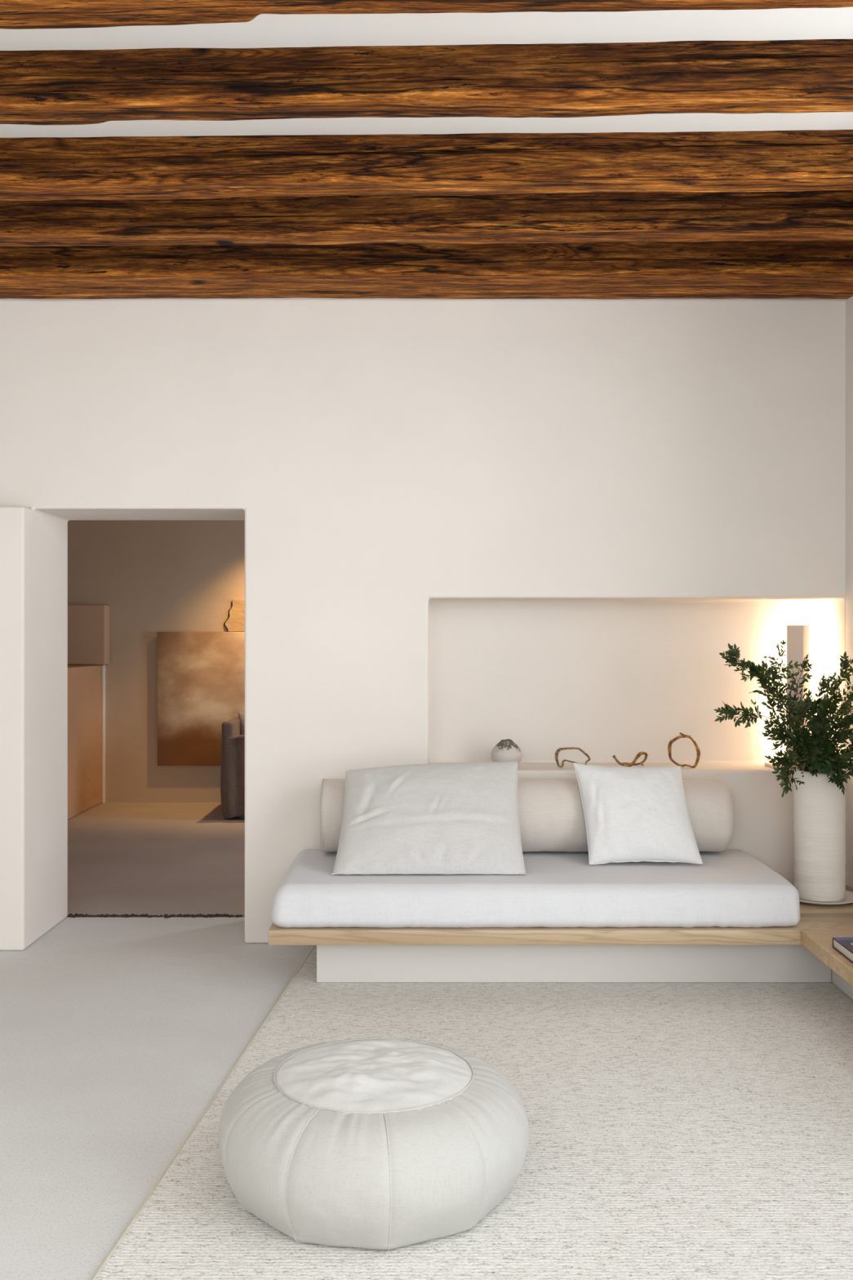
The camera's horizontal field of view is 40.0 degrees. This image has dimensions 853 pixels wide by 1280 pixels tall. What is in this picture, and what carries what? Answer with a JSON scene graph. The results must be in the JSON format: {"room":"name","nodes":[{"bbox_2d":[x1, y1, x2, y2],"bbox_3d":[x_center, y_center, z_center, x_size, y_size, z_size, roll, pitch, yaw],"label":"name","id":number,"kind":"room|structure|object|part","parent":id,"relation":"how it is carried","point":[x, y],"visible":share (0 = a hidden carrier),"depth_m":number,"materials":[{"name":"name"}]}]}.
{"room":"traditional dwelling","nodes":[
{"label":"traditional dwelling","id":0,"kind":"room"},
{"bbox_2d":[67,665,102,819],"bbox_3d":[-3.493,0.807,9.250,1.415,1.185,1.700,0,0,0],"label":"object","id":1,"kind":"structure","parent":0,"point":[84,682],"depth_m":9.55,"materials":[{"name":"paint"}]},
{"bbox_2d":[67,604,109,665],"bbox_3d":[-3.462,-0.043,10.030,1.475,0.513,0.140,0,0,0],"label":"wall","id":2,"kind":"structure","parent":0,"point":[88,625],"depth_m":9.96,"materials":[{"name":"paint"}]},
{"bbox_2d":[66,802,244,916],"bbox_3d":[-1.200,1.460,8.162,6.400,0.120,4.375,0,0,0],"label":"floor","id":3,"kind":"structure","parent":0,"point":[158,859],"depth_m":7.49,"materials":[{"name":"grey concrete"}]},
{"bbox_2d":[220,715,244,819],"bbox_3d":[-1.141,1.027,9.520,0.927,0.801,0.933,0,0,0],"label":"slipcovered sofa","id":4,"kind":"object","parent":3,"relation":"on","point":[233,742],"visible":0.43,"depth_m":9.09,"materials":[{"name":"beige fabric"}]},
{"bbox_2d":[237,711,244,734],"bbox_3d":[-1.333,0.774,9.499,0.376,0.390,0.139,0,0,-19],"label":"sofa cushion","id":5,"kind":"object","parent":4,"relation":"on","point":[241,715],"visible":0.11,"depth_m":9.47,"materials":[{"name":"grey fabric"}]},
{"bbox_2d":[67,520,244,802],"bbox_3d":[-1.200,-0.150,10.225,6.400,3.100,0.250,0,0,0],"label":"wall","id":6,"kind":"structure","parent":0,"point":[153,576],"depth_m":10.10,"materials":[{"name":"paint"}]},
{"bbox_2d":[102,665,105,803],"bbox_3d":[-2.775,0.807,10.075,0.019,1.185,0.050,0,0,0],"label":"trim","id":7,"kind":"structure","parent":6,"relation":"attached to","point":[103,666],"depth_m":10.05,"materials":[{"name":"paint"}]},
{"bbox_2d":[157,631,244,765],"bbox_3d":[-1.504,0.503,10.072,1.607,1.146,0.054,0,0,0],"label":"canvas painting","id":8,"kind":"object","parent":6,"relation":"attached to","point":[201,675],"visible":0.41,"depth_m":10.04,"materials":[{"name":"brown paint"}]},
{"bbox_2d":[223,600,232,630],"bbox_3d":[-1.706,-0.205,10.094,0.078,0.260,0.015,0,0,0],"label":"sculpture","id":9,"kind":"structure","parent":6,"relation":"attached to","point":[231,601],"depth_m":10.09,"materials":[{"name":"brown wood"}]},
{"bbox_2d":[225,600,244,631],"bbox_3d":[-1.518,-0.210,10.089,0.437,0.270,0.022,0,0,0],"label":"wall lamp","id":10,"kind":"object","parent":6,"relation":"attached to","point":[236,620],"depth_m":10.08,"materials":[{"name":"stone"}]},
{"bbox_2d":[0,916,314,1279],"bbox_3d":[-0.585,1.460,1.238,5.730,0.120,9.375,0,0,0],"label":"floor","id":11,"kind":"structure","parent":0,"point":[117,1034],"depth_m":3.92,"materials":[{"name":"grey concrete"}]},
{"bbox_2d":[90,945,852,1279],"bbox_3d":[0.465,1.391,2.380,2.871,0.015,5.960,0,0,0],"label":"woven rug","id":12,"kind":"object","parent":11,"relation":"on","point":[677,1131],"visible":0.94,"depth_m":3.25,"materials":[{"name":"carpet"}]},
{"bbox_2d":[218,1037,528,1250],"bbox_3d":[-0.135,1.228,3.000,0.790,0.319,0.794,0,0,0],"label":"pouf","id":13,"kind":"object","parent":12,"relation":"on","point":[370,1143],"visible":1,"depth_m":2.73,"materials":[{"name":"beige fabric"}]},
{"bbox_2d":[268,884,852,999],"bbox_3d":[0.657,1.256,4.074,2.542,0.262,2.648,0,0,0],"label":"bench","id":14,"kind":"object","parent":12,"relation":"on","point":[804,952],"visible":0.67,"depth_m":4.75,"materials":[{"name":"white paint"}]},
{"bbox_2d":[271,848,799,928],"bbox_3d":[0.430,1.036,4.971,2.074,0.176,0.845,0,0,0],"label":"mattress","id":15,"kind":"object","parent":14,"relation":"on","point":[731,887],"visible":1,"depth_m":4.57,"materials":[{"name":"white fabric"}]},
{"bbox_2d":[331,761,526,875],"bbox_3d":[0.010,0.739,4.918,0.791,0.421,0.385,0,0,0],"label":"pillow","id":16,"kind":"object","parent":15,"relation":"on","point":[446,818],"visible":1,"depth_m":4.83,"materials":[{"name":"grey fabric"}]},
{"bbox_2d":[320,777,733,852],"bbox_3d":[0.441,0.782,5.234,1.805,0.327,0.329,0,0,0],"label":"bolster","id":17,"kind":"object","parent":15,"relation":"on","point":[551,811],"visible":0.28,"depth_m":5.09,"materials":[{"name":"beige fabric"}]},
{"bbox_2d":[573,762,702,864],"bbox_3d":[0.902,0.740,5.016,0.520,0.407,0.233,0,0,0],"label":"pillow","id":18,"kind":"object","parent":15,"relation":"on","point":[633,814],"visible":1,"depth_m":4.96,"materials":[{"name":"white fabric"}]},
{"bbox_2d":[799,890,852,905],"bbox_3d":[1.705,1.113,5.085,0.336,0.021,0.336,0,0,0],"label":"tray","id":19,"kind":"object","parent":14,"relation":"on","point":[848,899],"visible":0.28,"depth_m":4.98,"materials":[{"name":"ceramic"}]},
{"bbox_2d":[793,768,846,902],"bbox_3d":[1.705,0.838,5.085,0.219,0.553,0.220,0,0,0],"label":"vase","id":20,"kind":"object","parent":19,"relation":"on","point":[820,815],"visible":0.91,"depth_m":4.99,"materials":[{"name":"white ceramic"}]},
{"bbox_2d":[713,640,852,797],"bbox_3d":[1.560,0.496,5.011,0.700,0.999,0.504,0,0,0],"label":"leafy branches","id":21,"kind":"object","parent":20,"relation":"in","point":[820,751],"visible":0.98,"depth_m":4.96,"materials":[{"name":"green plant"}]},
{"bbox_2d":[832,937,852,963],"bbox_3d":[1.608,1.106,4.128,0.250,0.037,0.320,0,0,1],"label":"hardcover book","id":22,"kind":"object","parent":14,"relation":"on","point":[844,945],"visible":1,"depth_m":4.21,"materials":[{"name":"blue paper"}]},
{"bbox_2d":[837,940,852,951],"bbox_3d":[1.607,1.088,4.107,0.244,0.001,0.272,0,0,1],"label":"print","id":23,"kind":"object","parent":22,"relation":"on","point":[845,945],"depth_m":4.19},
{"bbox_2d":[0,297,845,950],"bbox_3d":[-0.460,-0.155,5.602,5.480,3.110,0.656,0,0,0],"label":"wall","id":24,"kind":"structure","parent":0,"point":[544,526],"depth_m":5.40,"materials":[{"name":"white paint"}]},
{"bbox_2d":[67,913,242,918],"bbox_3d":[-1.330,1.444,5.944,1.060,0.112,0.087,0,0,0],"label":"trim","id":25,"kind":"structure","parent":24,"relation":"attached to","point":[70,915],"depth_m":5.93,"materials":[{"name":"grey"}]},
{"bbox_2d":[490,738,522,763],"bbox_3d":[0.378,0.534,5.519,0.149,0.132,0.149,0,0,0],"label":"jar","id":26,"kind":"object","parent":24,"relation":"on","point":[506,750],"visible":0.84,"depth_m":5.47,"materials":[{"name":"ceramic"}]},
{"bbox_2d":[555,746,590,768],"bbox_3d":[0.688,0.553,5.526,0.168,0.092,0.063,0,0,0],"label":"sculpture","id":27,"kind":"object","parent":24,"relation":"on","point":[559,749],"visible":0.96,"depth_m":5.52,"materials":[{"name":"brown wood"}]},
{"bbox_2d":[612,751,648,766],"bbox_3d":[0.962,0.563,5.529,0.175,0.072,0.038,0,0,-7],"label":"sculpture","id":28,"kind":"object","parent":24,"relation":"on","point":[633,763],"visible":0.98,"depth_m":5.52,"materials":[{"name":"brown wood"}]},
{"bbox_2d":[667,732,700,768],"bbox_3d":[1.211,0.515,5.496,0.154,0.168,0.045,0,0,-8],"label":"sculpture","id":29,"kind":"object","parent":24,"relation":"on","point":[669,746],"visible":0.99,"depth_m":5.50,"materials":[{"name":"brown wood"}]},
{"bbox_2d":[764,625,809,768],"bbox_3d":[1.735,0.265,5.546,0.230,0.668,0.148,0,0,0],"label":"table lamp","id":30,"kind":"object","parent":24,"relation":"on","point":[797,636],"visible":0.38,"depth_m":5.50,"materials":[{"name":"paint"}]},
{"bbox_3d":[1.735,0.593,5.548,0.230,0.012,0.145,0,0,0],"label":"plate","id":31,"kind":"part","parent":30,"relation":"part of","materials":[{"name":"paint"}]},
{"bbox_2d":[0,6,852,137],"bbox_3d":[-0.585,-1.785,1.240,5.730,0.150,9.380,0,0,0],"label":"ceiling","id":32,"kind":"structure","parent":0,"point":[264,30],"depth_m":3.34,"materials":[{"name":"paint"}]},
{"bbox_2d":[0,39,852,124],"bbox_3d":[-0.626,-1.633,3.477,5.116,0.158,0.193,0,0,2],"label":"ceiling beam","id":33,"kind":"structure","parent":32,"relation":"attached to","point":[546,80],"depth_m":3.38,"materials":[{"name":"brown wood"}]},
{"bbox_2d":[0,129,852,200],"bbox_3d":[-0.626,-1.632,4.080,5.114,0.159,0.224,0,0,1],"label":"ceiling beam","id":34,"kind":"structure","parent":32,"relation":"attached to","point":[205,166],"depth_m":3.97,"materials":[{"name":"brown wood"}]},
{"bbox_2d":[0,240,852,298],"bbox_3d":[-0.625,-1.633,5.191,5.109,0.158,0.427,0,0,0],"label":"ceiling beam","id":35,"kind":"structure","parent":32,"relation":"attached to","point":[745,269],"depth_m":5.00,"materials":[{"name":"brown wood"}]},
{"bbox_2d":[0,190,852,246],"bbox_3d":[-0.625,-1.634,4.568,5.114,0.156,0.190,0,0,1],"label":"ceiling beam","id":36,"kind":"structure","parent":32,"relation":"attached to","point":[824,215],"depth_m":4.48,"materials":[{"name":"brown wood"}]},
{"bbox_2d":[0,0,852,29],"bbox_3d":[-0.625,-1.633,2.909,5.123,0.158,0.190,0,0,3],"label":"ceiling beam","id":37,"kind":"structure","parent":32,"relation":"attached to","point":[14,14],"depth_m":2.89,"materials":[{"name":"brown wood"}]},
{"bbox_2d":[845,296,852,888],"bbox_3d":[2.105,-0.155,1.100,0.350,3.110,8.600,0,0,0],"label":"wall","id":38,"kind":"structure","parent":0,"point":[849,302],"depth_m":5.35,"materials":[{"name":"white paint"}]}
]}

